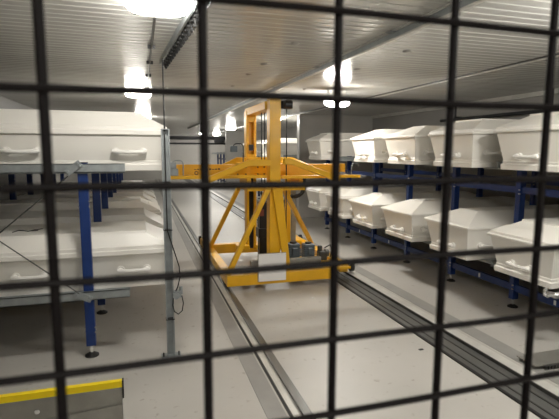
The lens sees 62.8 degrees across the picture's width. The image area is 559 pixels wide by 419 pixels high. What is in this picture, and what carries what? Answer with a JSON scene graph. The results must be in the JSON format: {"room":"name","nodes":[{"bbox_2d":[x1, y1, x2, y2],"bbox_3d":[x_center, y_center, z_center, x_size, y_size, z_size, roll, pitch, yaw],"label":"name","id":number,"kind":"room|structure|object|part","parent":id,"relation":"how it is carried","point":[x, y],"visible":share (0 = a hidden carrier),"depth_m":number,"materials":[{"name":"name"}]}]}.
{"room":"coffin storage room","nodes":[
{"label":"coffin storage room","id":0,"kind":"room"},
{"bbox_2d":[0,96,91,199],"bbox_3d":[-5.501,-1.000,10.573,0.200,2.450,28.900,-2,8,-17],"label":"wall","id":1,"kind":"structure","parent":0,"point":[5,103],"depth_m":8.22,"materials":[{"name":"white paint"}]},
{"bbox_2d":[123,135,225,179],"bbox_3d":[-5.911,-2.894,25.316,7.600,2.450,0.200,-2,8,-17],"label":"wall","id":2,"kind":"structure","parent":0,"point":[188,153],"depth_m":25.35,"materials":[{"name":"paint"}]},
{"bbox_2d":[170,136,224,142],"bbox_3d":[-5.831,-3.834,24.940,7.400,0.350,0.310,-2,8,-17],"label":"pipe","id":3,"kind":"object","parent":2,"relation":"attached to","point":[217,139],"visible":0.46,"depth_m":25.30,"materials":[{"name":"black metal"}]},
{"bbox_2d":[170,142,224,144],"bbox_3d":[-5.858,-3.622,25.054,7.400,0.090,0.140,-2,8,-17],"label":"pipe","id":4,"kind":"object","parent":2,"relation":"attached to","point":[170,142],"visible":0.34,"depth_m":25.27,"materials":[{"name":"black metal"}]},
{"bbox_2d":[192,179,558,384],"bbox_3d":[-1.231,-0.168,13.822,0.155,0.003,25.000,-2,8,-17],"label":"trim","id":5,"kind":"structure","parent":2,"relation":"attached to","point":[479,335],"depth_m":4.38,"materials":[{"name":"grey metal"}]},
{"bbox_2d":[209,53,558,134],"bbox_3d":[-0.049,-2.405,12.102,0.030,0.011,28.400,-2,8,-17],"label":"trim","id":6,"kind":"structure","parent":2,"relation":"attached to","point":[556,53],"depth_m":5.18,"materials":[{"name":"metal"}]},
{"bbox_2d":[225,131,266,180],"bbox_3d":[-1.450,-2.252,20.437,1.900,2.450,0.200,-2,8,-17],"label":"wall","id":7,"kind":"structure","parent":0,"point":[231,137],"depth_m":20.12,"materials":[{"name":"metal"}]},
{"bbox_2d":[0,179,558,418],"bbox_3d":[-1.772,0.135,11.854,8.000,0.100,28.900,-2,8,-17],"label":"floor","id":8,"kind":"structure","parent":0,"point":[379,369],"depth_m":3.99,"materials":[{"name":"grey concrete"}]},
{"bbox_2d":[0,378,123,418],"bbox_3d":[-1.644,1.148,2.420,1.564,0.295,0.046,-2,8,-17],"label":"guard","id":9,"kind":"object","parent":8,"relation":"on","point":[101,399],"visible":1,"depth_m":2.55,"materials":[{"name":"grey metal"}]},
{"bbox_3d":[-1.646,1.218,2.410,1.550,0.157,0.011,-2,8,-17],"label":"plate","id":10,"kind":"part","parent":9,"relation":"part of","materials":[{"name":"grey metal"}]},
{"bbox_2d":[0,160,129,357],"bbox_3d":[-3.020,-0.022,6.652,1.735,1.527,7.153,-2,8,-17],"label":"storage rack","id":11,"kind":"object","parent":8,"relation":"on","point":[103,172],"visible":0.31,"depth_m":3.46,"materials":[{"name":"blue metal"}]},
{"bbox_3d":[-3.461,0.030,5.976,0.070,1.417,0.060,-2,8,-17],"label":"post","id":12,"kind":"part","parent":11,"relation":"part of","materials":[{"name":"blue metal"}]},
{"bbox_3d":[-3.747,-0.092,6.916,0.070,1.417,0.060,-2,8,-17],"label":"post","id":13,"kind":"part","parent":11,"relation":"part of","materials":[{"name":"blue metal"}]},
{"bbox_3d":[-2.017,0.197,3.241,1.071,0.917,0.009,-2,8,-17],"label":"brace rod","id":14,"kind":"part","parent":11,"relation":"part of","materials":[{"name":"metal"}]},
{"bbox_3d":[-2.013,0.198,3.230,1.071,0.917,0.009,-2,8,-17],"label":"brace rod","id":15,"kind":"part","parent":11,"relation":"part of","materials":[{"name":"metal"}]},
{"bbox_2d":[0,197,161,214],"bbox_3d":[-2.557,0.127,5.653,2.130,0.490,0.774,-2,8,-17],"label":"coffin","id":16,"kind":"object","parent":11,"relation":"on","point":[113,202],"visible":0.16,"depth_m":5.50,"materials":[{"name":"white paint"}]},
{"bbox_2d":[0,208,163,228],"bbox_3d":[-2.271,0.266,4.715,2.130,0.455,0.774,-2,8,-17],"label":"coffin","id":17,"kind":"object","parent":11,"relation":"on","point":[114,214],"visible":0.12,"depth_m":4.61,"materials":[{"name":"white paint"}]},
{"bbox_2d":[0,220,164,296],"bbox_3d":[-1.985,0.384,3.775,2.130,0.462,0.774,-2,8,-17],"label":"coffin","id":18,"kind":"object","parent":11,"relation":"on","point":[118,247],"visible":0.75,"depth_m":3.60,"materials":[{"name":"white paint"}]},
{"bbox_3d":[-1.885,0.505,3.455,0.258,0.060,0.079,-2,8,-17],"label":"handle","id":19,"kind":"part","parent":18,"relation":"part of","materials":[{"name":"white plastic"}]},
{"bbox_3d":[-1.984,0.253,3.758,2.110,0.183,0.744,-2,8,-17],"label":"lid","id":20,"kind":"part","parent":18,"relation":"part of","materials":[{"name":"white paint"}]},
{"bbox_3d":[-1.985,0.571,3.799,2.008,0.085,0.628,-2,8,-17],"label":"moulding","id":21,"kind":"part","parent":18,"relation":"part of","materials":[{"name":"white paint"}]},
{"bbox_3d":[-1.167,0.480,3.670,0.258,0.060,0.079,-2,8,-17],"label":"handle","id":22,"kind":"part","parent":18,"relation":"part of","materials":[{"name":"white plastic"}]},
{"bbox_2d":[9,192,157,203],"bbox_3d":[-2.842,0.022,6.595,2.130,0.455,0.774,-2,8,-17],"label":"coffin","id":23,"kind":"object","parent":11,"relation":"on","point":[142,195],"visible":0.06,"depth_m":6.53,"materials":[{"name":"white paint"}]},
{"bbox_2d":[0,109,169,170],"bbox_3d":[-1.981,-0.545,3.656,2.130,0.455,0.774,-2,8,-17],"label":"coffin","id":24,"kind":"object","parent":11,"relation":"on","point":[133,139],"visible":0.71,"depth_m":3.47,"materials":[{"name":"white paint"}]},
{"bbox_3d":[-1.881,-0.427,3.335,0.258,0.060,0.079,-2,8,-17],"label":"handle","id":25,"kind":"part","parent":24,"relation":"part of","materials":[{"name":"white plastic"}]},
{"bbox_3d":[-1.982,-0.361,3.679,2.008,0.085,0.628,-2,8,-17],"label":"moulding","id":26,"kind":"part","parent":24,"relation":"part of","materials":[{"name":"white paint"}]},
{"bbox_3d":[-1.981,-0.680,3.638,2.110,0.183,0.744,-2,8,-17],"label":"lid","id":27,"kind":"part","parent":24,"relation":"part of","materials":[{"name":"white paint"}]},
{"bbox_3d":[-1.163,-0.452,3.550,0.258,0.060,0.079,-2,8,-17],"label":"handle","id":28,"kind":"part","parent":24,"relation":"part of","materials":[{"name":"white plastic"}]},
{"bbox_3d":[-1.469,0.356,3.496,0.070,1.417,0.060,-2,8,-17],"label":"post","id":29,"kind":"part","parent":11,"relation":"part of","materials":[{"name":"blue metal"}]},
{"bbox_2d":[24,190,155,198],"bbox_3d":[-3.128,-0.099,7.535,2.130,0.455,0.774,-2,8,-17],"label":"coffin","id":30,"kind":"object","parent":11,"relation":"on","point":[146,192],"visible":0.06,"depth_m":7.38,"materials":[{"name":"white paint"}]},
{"bbox_3d":[-1.755,0.234,4.436,0.070,1.417,0.060,-2,8,-17],"label":"post","id":31,"kind":"part","parent":11,"relation":"part of","materials":[{"name":"blue metal"}]},
{"bbox_2d":[56,180,142,182],"bbox_3d":[-3.700,-0.343,9.415,2.130,0.455,0.774,-2,8,-17],"label":"coffin","id":32,"kind":"object","parent":11,"relation":"on","point":[128,180],"visible":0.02,"depth_m":9.46,"materials":[{"name":"white paint"}]},
{"bbox_3d":[-2.041,0.112,5.376,0.070,1.417,0.060,-2,8,-17],"label":"post","id":33,"kind":"part","parent":11,"relation":"part of","materials":[{"name":"blue metal"}]},
{"bbox_3d":[-2.326,-0.009,6.316,0.070,1.417,0.060,-2,8,-17],"label":"post","id":34,"kind":"part","parent":11,"relation":"part of","materials":[{"name":"blue metal"}]},
{"bbox_3d":[-2.612,-0.131,7.256,0.070,1.417,0.060,-2,8,-17],"label":"post","id":35,"kind":"part","parent":11,"relation":"part of","materials":[{"name":"blue metal"}]},
{"bbox_2d":[161,58,183,356],"bbox_3d":[-0.827,0.029,3.441,0.180,2.260,0.115,-2,8,-17],"label":"post","id":36,"kind":"object","parent":8,"relation":"on","point":[171,294],"visible":0.9,"depth_m":3.48,"materials":[{"name":"metal"}]},
{"bbox_3d":[-0.847,-0.836,3.342,0.010,0.520,0.010,1,7,6],"label":"suspension rod","id":37,"kind":"part","parent":36,"relation":"part of","materials":[{"name":"black metal"}]},
{"bbox_3d":[-0.850,1.144,3.597,0.150,0.008,0.080,-2,8,-17],"label":"plate","id":38,"kind":"part","parent":36,"relation":"part of","materials":[{"name":"metal"}]},
{"bbox_2d":[212,152,225,180],"bbox_3d":[-2.163,-1.956,21.805,1.800,1.509,2.337,-2,8,-17],"label":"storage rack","id":39,"kind":"object","parent":8,"relation":"on","point":[217,153],"visible":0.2,"depth_m":21.70,"materials":[{"name":"metal"}]},
{"bbox_2d":[155,180,286,418],"bbox_3d":[-3.196,-0.099,13.234,0.120,0.003,25.000,-2,8,-17],"label":"trim","id":40,"kind":"structure","parent":8,"relation":"on","point":[267,398],"depth_m":3.63,"materials":[{"name":"grey metal"}]},
{"bbox_2d":[157,179,311,415],"bbox_3d":[-3.062,-0.117,13.272,0.130,0.030,24.800,-2,8,-17],"label":"floor track","id":41,"kind":"object","parent":8,"relation":"on","point":[293,402],"visible":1,"depth_m":3.63,"materials":[{"name":"grey metal"}]},
{"bbox_2d":[170,100,365,286],"bbox_3d":[-0.398,-0.330,6.371,2.405,2.166,2.560,-2,8,-17],"label":"crane","id":42,"kind":"object","parent":41,"relation":"on","point":[275,231],"visible":0.77,"depth_m":5.40,"materials":[{"name":"yellow paint"}]},
{"bbox_3d":[-0.623,-0.602,6.152,0.378,0.198,0.050,-2,8,-17],"label":"support arm","id":43,"kind":"part","parent":42,"relation":"part of","materials":[{"name":"yellow paint"}]},
{"bbox_3d":[-0.437,-0.424,5.070,0.700,0.253,0.055,-2,8,-17],"label":"support arm","id":44,"kind":"part","parent":42,"relation":"part of","materials":[{"name":"yellow paint"}]},
{"bbox_3d":[-0.229,-0.348,5.847,0.013,1.800,0.013,-6,9,-39],"label":"lift chain","id":45,"kind":"part","parent":42,"relation":"part of","materials":[{"name":"black metal"}]},
{"bbox_3d":[-0.188,-0.344,5.817,0.013,1.800,0.013,-6,9,-39],"label":"lift chain","id":46,"kind":"part","parent":42,"relation":"part of","materials":[{"name":"black metal"}]},
{"bbox_2d":[250,256,320,265],"bbox_3d":[0.078,0.647,5.445,0.870,0.130,0.065,-2,8,-17],"label":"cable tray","id":47,"kind":"object","parent":42,"relation":"on","point":[310,258],"depth_m":5.45,"materials":[{"name":"metal"}]},
{"bbox_3d":[0.081,-0.298,5.463,0.013,1.800,0.013,-6,9,-39],"label":"lift chain","id":48,"kind":"part","parent":42,"relation":"part of","materials":[{"name":"black metal"}]},
{"bbox_3d":[0.171,0.537,5.767,0.150,0.235,0.120,-2,8,-17],"label":"motor","id":49,"kind":"part","parent":42,"relation":"part of","materials":[{"name":"grey paint"}]},
{"bbox_3d":[0.223,-0.567,6.414,1.096,0.328,0.050,-2,8,-17],"label":"support arm","id":50,"kind":"part","parent":42,"relation":"part of","materials":[{"name":"yellow paint"}]},
{"bbox_3d":[0.379,-0.453,5.315,0.695,0.283,0.055,-2,8,-17],"label":"support arm","id":51,"kind":"part","parent":42,"relation":"part of","materials":[{"name":"yellow paint"}]},
{"bbox_3d":[0.366,0.538,5.847,0.140,0.215,0.120,-2,8,-17],"label":"motor","id":52,"kind":"part","parent":42,"relation":"part of","materials":[{"name":"grey paint"}]},
{"bbox_3d":[0.705,0.712,5.625,0.330,0.030,0.100,-2,8,-17],"label":"buffer plate","id":53,"kind":"part","parent":42,"relation":"part of","materials":[{"name":"yellow paint"}]},
{"bbox_2d":[258,155,296,209],"bbox_3d":[0.422,-0.855,13.308,1.800,1.509,4.597,-2,8,-17],"label":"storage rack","id":54,"kind":"object","parent":8,"relation":"on","point":[293,156],"visible":0.14,"depth_m":11.47,"materials":[{"name":"metal"}]},
{"bbox_2d":[256,140,266,156],"bbox_3d":[0.419,-1.720,12.796,2.130,0.475,0.774,-2,8,-17],"label":"coffin","id":55,"kind":"object","parent":54,"relation":"on","point":[258,145],"visible":0.16,"depth_m":12.40,"materials":[{"name":"white paint"}]},
{"bbox_2d":[265,138,296,156],"bbox_3d":[0.705,-1.598,11.856,2.130,0.475,0.774,-2,8,-17],"label":"coffin","id":56,"kind":"object","parent":54,"relation":"on","point":[291,142],"visible":0.08,"depth_m":11.40,"materials":[{"name":"white paint"}]},
{"bbox_3d":[0.706,-1.759,11.836,2.110,0.150,0.744,-2,8,-17],"label":"lid","id":57,"kind":"part","parent":56,"relation":"part of","materials":[{"name":"white paint"}]},
{"bbox_2d":[0,0,558,418],"bbox_3d":[-0.001,0.475,0.230,1.274,2.200,0.005,-2,8,-17],"label":"wire mesh fence","id":58,"kind":"object","parent":8,"relation":"on","point":[41,87],"visible":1,"depth_m":0.17,"materials":[{"name":"black metal"}]},
{"bbox_2d":[184,179,558,418],"bbox_3d":[-1.551,-0.170,13.725,0.393,0.030,24.800,-2,8,-17],"label":"floor track","id":59,"kind":"object","parent":8,"relation":"on","point":[483,362],"visible":0.66,"depth_m":3.71,"materials":[{"name":"grey metal"}]},
{"bbox_2d":[313,156,558,307],"bbox_3d":[2.334,0.025,6.510,2.098,1.509,6.607,-2,8,-17],"label":"storage rack","id":60,"kind":"object","parent":8,"relation":"on","point":[548,297],"visible":0.42,"depth_m":5.56,"materials":[{"name":"blue metal"}]},
{"bbox_2d":[305,188,330,210],"bbox_3d":[1.615,-0.284,8.975,2.130,0.490,0.774,-2,8,-17],"label":"coffin","id":61,"kind":"object","parent":60,"relation":"on","point":[317,199],"visible":0.3,"depth_m":8.47,"materials":[{"name":"white paint"}]},
{"bbox_3d":[1.615,-0.446,8.954,2.110,0.165,0.744,-2,8,-17],"label":"lid","id":62,"kind":"part","parent":61,"relation":"part of","materials":[{"name":"white paint"}]},
{"bbox_3d":[1.614,-0.084,9.001,2.008,0.085,0.628,-2,8,-17],"label":"moulding","id":63,"kind":"part","parent":61,"relation":"part of","materials":[{"name":"white paint"}]},
{"bbox_3d":[0.988,-0.391,9.381,0.070,1.417,0.060,-2,8,-17],"label":"post","id":64,"kind":"part","parent":60,"relation":"part of","materials":[{"name":"blue metal"}]},
{"bbox_2d":[305,133,364,159],"bbox_3d":[1.618,-1.217,8.855,2.130,0.490,0.774,-2,8,-17],"label":"coffin","id":65,"kind":"object","parent":60,"relation":"on","point":[319,146],"visible":0.29,"depth_m":8.40,"materials":[{"name":"white paint"}]},
{"bbox_3d":[1.617,-1.016,8.881,2.008,0.085,0.628,-2,8,-17],"label":"moulding","id":66,"kind":"part","parent":65,"relation":"part of","materials":[{"name":"white paint"}]},
{"bbox_3d":[1.619,-1.378,8.834,2.110,0.165,0.744,-2,8,-17],"label":"lid","id":67,"kind":"part","parent":65,"relation":"part of","materials":[{"name":"white paint"}]},
{"bbox_3d":[1.275,-0.269,8.437,0.070,1.417,0.060,-2,8,-17],"label":"post","id":68,"kind":"part","parent":60,"relation":"part of","materials":[{"name":"blue metal"}]},
{"bbox_3d":[1.562,-0.146,7.492,0.070,1.417,0.060,-2,8,-17],"label":"post","id":69,"kind":"part","parent":60,"relation":"part of","materials":[{"name":"blue metal"}]},
{"bbox_2d":[350,129,404,162],"bbox_3d":[2.193,-0.965,6.967,2.130,0.475,0.774,-2,8,-17],"label":"coffin","id":70,"kind":"object","parent":60,"relation":"on","point":[371,146],"visible":0.3,"depth_m":6.51,"materials":[{"name":"white paint"}]},
{"bbox_3d":[1.210,-0.814,6.687,0.079,0.060,0.258,-2,8,-17],"label":"handle","id":71,"kind":"part","parent":70,"relation":"part of","materials":[{"name":"white plastic"}]},
{"bbox_3d":[2.192,-0.771,6.992,2.008,0.085,0.628,-2,8,-17],"label":"moulding","id":72,"kind":"part","parent":70,"relation":"part of","materials":[{"name":"white paint"}]},
{"bbox_3d":[2.193,-1.126,6.946,2.110,0.150,0.744,-2,8,-17],"label":"lid","id":73,"kind":"part","parent":70,"relation":"part of","materials":[{"name":"white paint"}]},
{"bbox_3d":[2.137,-0.431,9.726,0.070,1.417,0.060,-2,8,-17],"label":"post","id":74,"kind":"part","parent":60,"relation":"part of","materials":[{"name":"blue metal"}]},
{"bbox_2d":[324,185,441,218],"bbox_3d":[1.903,-0.162,8.025,2.130,0.490,0.774,-2,8,-17],"label":"coffin","id":75,"kind":"object","parent":60,"relation":"on","point":[346,193],"visible":0.2,"depth_m":7.61,"materials":[{"name":"white paint"}]},
{"bbox_3d":[1.903,0.039,8.051,2.008,0.085,0.628,-2,8,-17],"label":"moulding","id":76,"kind":"part","parent":75,"relation":"part of","materials":[{"name":"white paint"}]},
{"bbox_3d":[1.904,-0.323,8.005,2.110,0.165,0.744,-2,8,-17],"label":"lid","id":77,"kind":"part","parent":75,"relation":"part of","materials":[{"name":"white paint"}]},
{"bbox_3d":[1.850,-0.024,6.547,0.070,1.417,0.060,-2,8,-17],"label":"post","id":78,"kind":"part","parent":60,"relation":"part of","materials":[{"name":"blue metal"}]},
{"bbox_2d":[348,190,475,228],"bbox_3d":[2.189,-0.032,7.086,2.130,0.475,0.774,-2,8,-17],"label":"coffin","id":79,"kind":"object","parent":60,"relation":"on","point":[367,212],"visible":0.38,"depth_m":6.72,"materials":[{"name":"white paint"}]},
{"bbox_3d":[1.207,0.118,6.807,0.079,0.060,0.258,-2,8,-17],"label":"handle","id":80,"kind":"part","parent":79,"relation":"part of","materials":[{"name":"white plastic"}]},
{"bbox_3d":[2.188,0.161,7.111,2.008,0.085,0.628,-2,8,-17],"label":"moulding","id":81,"kind":"part","parent":79,"relation":"part of","materials":[{"name":"white paint"}]},
{"bbox_3d":[2.190,-0.194,7.066,2.110,0.150,0.744,-2,8,-17],"label":"lid","id":82,"kind":"part","parent":79,"relation":"part of","materials":[{"name":"white paint"}]},
{"bbox_2d":[383,125,442,164],"bbox_3d":[2.481,-0.842,6.017,2.130,0.475,0.774,-2,8,-17],"label":"coffin","id":83,"kind":"object","parent":60,"relation":"on","point":[412,145],"visible":0.34,"depth_m":5.55,"materials":[{"name":"white paint"}]},
{"bbox_3d":[1.499,-0.691,5.738,0.079,0.060,0.258,-2,8,-17],"label":"handle","id":84,"kind":"part","parent":83,"relation":"part of","materials":[{"name":"white plastic"}]},
{"bbox_3d":[2.481,-0.648,6.042,2.008,0.085,0.628,-2,8,-17],"label":"moulding","id":85,"kind":"part","parent":83,"relation":"part of","materials":[{"name":"white paint"}]},
{"bbox_3d":[2.482,-1.003,5.997,2.110,0.150,0.744,-2,8,-17],"label":"lid","id":86,"kind":"part","parent":83,"relation":"part of","materials":[{"name":"white paint"}]},
{"bbox_3d":[1.863,-0.689,5.483,0.258,0.060,0.079,-2,8,-17],"label":"handle","id":87,"kind":"part","parent":83,"relation":"part of","materials":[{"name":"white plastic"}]},
{"bbox_3d":[2.711,-0.186,7.836,0.070,1.417,0.060,-2,8,-17],"label":"post","id":88,"kind":"part","parent":60,"relation":"part of","materials":[{"name":"blue metal"}]},
{"bbox_3d":[2.137,0.099,5.602,0.070,1.417,0.060,-2,8,-17],"label":"post","id":89,"kind":"part","parent":60,"relation":"part of","materials":[{"name":"blue metal"}]},
{"bbox_2d":[380,196,528,241],"bbox_3d":[2.478,0.091,6.137,2.130,0.475,0.774,-2,8,-17],"label":"coffin","id":90,"kind":"object","parent":60,"relation":"on","point":[404,220],"visible":0.37,"depth_m":5.79,"materials":[{"name":"white paint"}]},
{"bbox_3d":[1.496,0.241,5.858,0.079,0.060,0.258,-2,8,-17],"label":"handle","id":91,"kind":"part","parent":90,"relation":"part of","materials":[{"name":"white plastic"}]},
{"bbox_3d":[2.477,0.284,6.162,2.008,0.085,0.628,-2,8,-17],"label":"moulding","id":92,"kind":"part","parent":90,"relation":"part of","materials":[{"name":"white paint"}]},
{"bbox_3d":[1.860,0.243,5.603,0.258,0.060,0.079,-2,8,-17],"label":"handle","id":93,"kind":"part","parent":90,"relation":"part of","materials":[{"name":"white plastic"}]},
{"bbox_3d":[2.479,-0.071,6.116,2.110,0.150,0.744,-2,8,-17],"label":"lid","id":94,"kind":"part","parent":90,"relation":"part of","materials":[{"name":"white paint"}]},
{"bbox_2d":[427,118,519,167],"bbox_3d":[2.767,-0.727,5.076,2.130,0.490,0.774,-2,8,-17],"label":"coffin","id":95,"kind":"object","parent":60,"relation":"on","point":[475,144],"visible":0.54,"depth_m":4.59,"materials":[{"name":"white paint"}]},
{"bbox_3d":[1.785,-0.569,4.798,0.079,0.060,0.258,-2,8,-17],"label":"handle","id":96,"kind":"part","parent":95,"relation":"part of","materials":[{"name":"white plastic"}]},
{"bbox_3d":[2.767,-0.527,5.102,2.008,0.085,0.628,-2,8,-17],"label":"moulding","id":97,"kind":"part","parent":95,"relation":"part of","materials":[{"name":"white paint"}]},
{"bbox_3d":[2.768,-0.889,5.056,2.110,0.165,0.744,-2,8,-17],"label":"lid","id":98,"kind":"part","parent":95,"relation":"part of","materials":[{"name":"white paint"}]},
{"bbox_3d":[2.149,-0.567,4.543,0.258,0.060,0.079,-2,8,-17],"label":"handle","id":99,"kind":"part","parent":95,"relation":"part of","materials":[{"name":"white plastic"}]},
{"bbox_3d":[2.999,-0.064,6.891,0.070,1.417,0.060,-2,8,-17],"label":"post","id":100,"kind":"part","parent":60,"relation":"part of","materials":[{"name":"blue metal"}]},
{"bbox_2d":[424,204,558,260],"bbox_3d":[2.764,0.212,5.197,2.130,0.475,0.774,-2,8,-17],"label":"coffin","id":101,"kind":"object","parent":60,"relation":"on","point":[469,228],"visible":0.38,"depth_m":4.79,"materials":[{"name":"white paint"}]},
{"bbox_3d":[1.782,0.363,4.918,0.079,0.060,0.258,-2,8,-17],"label":"handle","id":102,"kind":"part","parent":101,"relation":"part of","materials":[{"name":"white plastic"}]},
{"bbox_3d":[2.763,0.406,5.222,2.008,0.085,0.628,-2,8,-17],"label":"moulding","id":103,"kind":"part","parent":101,"relation":"part of","materials":[{"name":"white paint"}]},
{"bbox_3d":[2.146,0.365,4.663,0.258,0.060,0.079,-2,8,-17],"label":"handle","id":104,"kind":"part","parent":101,"relation":"part of","materials":[{"name":"white plastic"}]},
{"bbox_3d":[2.764,0.051,5.176,2.110,0.150,0.744,-2,8,-17],"label":"lid","id":105,"kind":"part","parent":101,"relation":"part of","materials":[{"name":"white paint"}]},
{"bbox_3d":[2.424,0.221,4.658,0.070,1.417,0.060,-2,8,-17],"label":"post","id":106,"kind":"part","parent":60,"relation":"part of","materials":[{"name":"blue metal"}]},
{"bbox_2d":[487,217,558,288],"bbox_3d":[3.054,0.329,4.242,2.130,0.490,0.774,-2,8,-17],"label":"coffin","id":107,"kind":"object","parent":60,"relation":"on","point":[518,234],"visible":0.71,"depth_m":3.94,"materials":[{"name":"white paint"}]},
{"bbox_3d":[2.072,0.487,3.963,0.079,0.060,0.258,-2,8,-17],"label":"handle","id":108,"kind":"part","parent":107,"relation":"part of","materials":[{"name":"white plastic"}]},
{"bbox_3d":[3.055,0.167,4.221,2.110,0.165,0.744,-2,8,-17],"label":"lid","id":109,"kind":"part","parent":107,"relation":"part of","materials":[{"name":"white paint"}]},
{"bbox_3d":[3.054,0.529,4.268,2.008,0.085,0.628,-2,8,-17],"label":"moulding","id":110,"kind":"part","parent":107,"relation":"part of","materials":[{"name":"white paint"}]},
{"bbox_2d":[493,111,558,171],"bbox_3d":[3.058,-0.604,4.122,2.130,0.490,0.774,-2,8,-17],"label":"coffin","id":111,"kind":"object","parent":60,"relation":"on","point":[519,140],"visible":0.94,"depth_m":3.86,"materials":[{"name":"white paint"}]},
{"bbox_3d":[3.058,-0.765,4.101,2.110,0.165,0.744,-2,8,-17],"label":"lid","id":112,"kind":"part","parent":111,"relation":"part of","materials":[{"name":"white paint"}]},
{"bbox_3d":[2.075,-0.446,3.844,0.079,0.060,0.258,-2,8,-17],"label":"handle","id":113,"kind":"part","parent":111,"relation":"part of","materials":[{"name":"white plastic"}]},
{"bbox_3d":[3.057,-0.403,4.148,2.008,0.085,0.628,-2,8,-17],"label":"moulding","id":114,"kind":"part","parent":111,"relation":"part of","materials":[{"name":"white paint"}]},
{"bbox_3d":[3.286,0.059,5.947,0.070,1.417,0.060,-2,8,-17],"label":"post","id":115,"kind":"part","parent":60,"relation":"part of","materials":[{"name":"blue metal"}]},
{"bbox_2d":[517,349,558,370],"bbox_3d":[2.248,1.146,3.559,0.810,0.036,0.202,-2,8,-17],"label":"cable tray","id":116,"kind":"object","parent":8,"relation":"on","point":[546,358],"visible":0.99,"depth_m":3.49,"materials":[{"name":"grey metal"}]},
{"bbox_2d":[0,0,558,134],"bbox_3d":[-1.762,-2.394,11.529,8.000,0.100,28.900,-2,8,-17],"label":"ceiling","id":117,"kind":"structure","parent":0,"point":[89,42],"depth_m":4.14,"materials":[{"name":"metal"}]},
{"bbox_2d":[126,95,149,97],"bbox_3d":[-2.019,-1.651,6.545,0.400,0.103,0.170,-2,8,-17],"label":"ceiling lamp","id":118,"kind":"object","parent":117,"relation":"attached to","point":[133,96],"visible":0.34,"depth_m":6.50,"materials":[{"name":"white plastic"}]},
{"bbox_2d":[145,16,155,86],"bbox_3d":[-1.403,-1.476,4.912,0.060,0.030,4.300,-2,8,-17],"label":"conduit","id":119,"kind":"object","parent":117,"relation":"attached to","point":[151,46],"visible":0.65,"depth_m":3.72,"materials":[{"name":"metal"}]},
{"bbox_2d":[120,0,193,16],"bbox_3d":[-0.673,-1.131,2.534,0.400,0.103,0.170,-2,8,-17],"label":"ceiling lamp","id":120,"kind":"object","parent":117,"relation":"attached to","point":[162,8],"visible":0.95,"depth_m":2.49,"materials":[{"name":"white plastic"}]},
{"bbox_2d":[159,2,213,68],"bbox_3d":[-0.500,-1.166,2.754,0.090,0.090,3.402,-2,8,-20],"label":"rail","id":121,"kind":"object","parent":117,"relation":"attached to","point":[186,27],"visible":0.88,"depth_m":3.19,"materials":[{"name":"metal"}]},
{"bbox_3d":[-0.499,-1.191,2.749,0.024,0.039,3.400,-2,8,-20],"label":"rail","id":122,"kind":"part","parent":121,"relation":"part of","materials":[{"name":"grey metal"}]},
{"bbox_2d":[225,127,236,129],"bbox_3d":[-1.785,-2.963,16.767,0.400,0.103,0.170,-2,8,-17],"label":"ceiling lamp","id":123,"kind":"object","parent":117,"relation":"attached to","point":[227,128],"visible":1,"depth_m":16.70,"materials":[{"name":"white plastic"}]},
{"bbox_2d":[324,88,348,106],"bbox_3d":[0.793,-1.540,6.308,0.400,0.244,0.170,-2,8,-17],"label":"ceiling lamp","id":124,"kind":"object","parent":117,"relation":"hanging from","point":[327,104],"visible":0.34,"depth_m":6.28,"materials":[{"name":"metal"}]},
{"bbox_2d":[324,102,348,106],"bbox_3d":[0.792,-1.456,6.319,0.360,0.075,0.144,-2,8,-17],"label":"diffuser","id":125,"kind":"object","parent":124,"relation":"attached to","point":[328,104],"depth_m":6.28,"materials":[{"name":"white plastic"}]},
{"bbox_2d":[187,0,486,129],"bbox_3d":[-1.131,-2.069,9.657,0.110,0.062,16.500,-2,8,-17],"label":"rail","id":126,"kind":"object","parent":117,"relation":"attached to","point":[444,11],"visible":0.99,"depth_m":3.56,"materials":[{"name":"metal"}]},
{"bbox_2d":[296,114,372,217],"bbox_3d":[1.351,-1.059,11.227,1.900,2.450,0.200,-2,8,-17],"label":"wall partition","id":127,"kind":"structure","parent":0,"point":[311,125],"depth_m":11.02,"materials":[{"name":"paint"}]},
{"bbox_2d":[298,114,300,213],"bbox_3d":[0.477,-1.013,10.847,0.035,2.450,0.030,-2,8,-17],"label":"trim","id":128,"kind":"structure","parent":127,"relation":"attached to","point":[300,114],"depth_m":10.77,"materials":[{"name":"paint"}]},
{"bbox_2d":[281,93,558,204],"bbox_3d":[1.967,-1.260,12.810,0.200,2.450,28.900,-2,8,-17],"label":"wall","id":129,"kind":"structure","parent":0,"point":[430,118],"depth_m":8.20,"materials":[{"name":"white paint"}]},
{"bbox_2d":[371,88,558,118],"bbox_3d":[4.099,-1.481,5.215,0.060,0.059,12.700,-2,8,-17],"label":"trim","id":130,"kind":"structure","parent":129,"relation":"attached to","point":[556,91],"depth_m":7.37,"materials":[{"name":"grey metal"}]},
{"bbox_2d":[440,88,557,121],"bbox_3d":[4.119,-1.321,4.979,0.168,0.318,7.400,-2,8,-17],"label":"pipe","id":131,"kind":"object","parent":129,"relation":"attached to","point":[527,111],"visible":0.65,"depth_m":7.09,"materials":[{"name":"black metal"}]}
]}

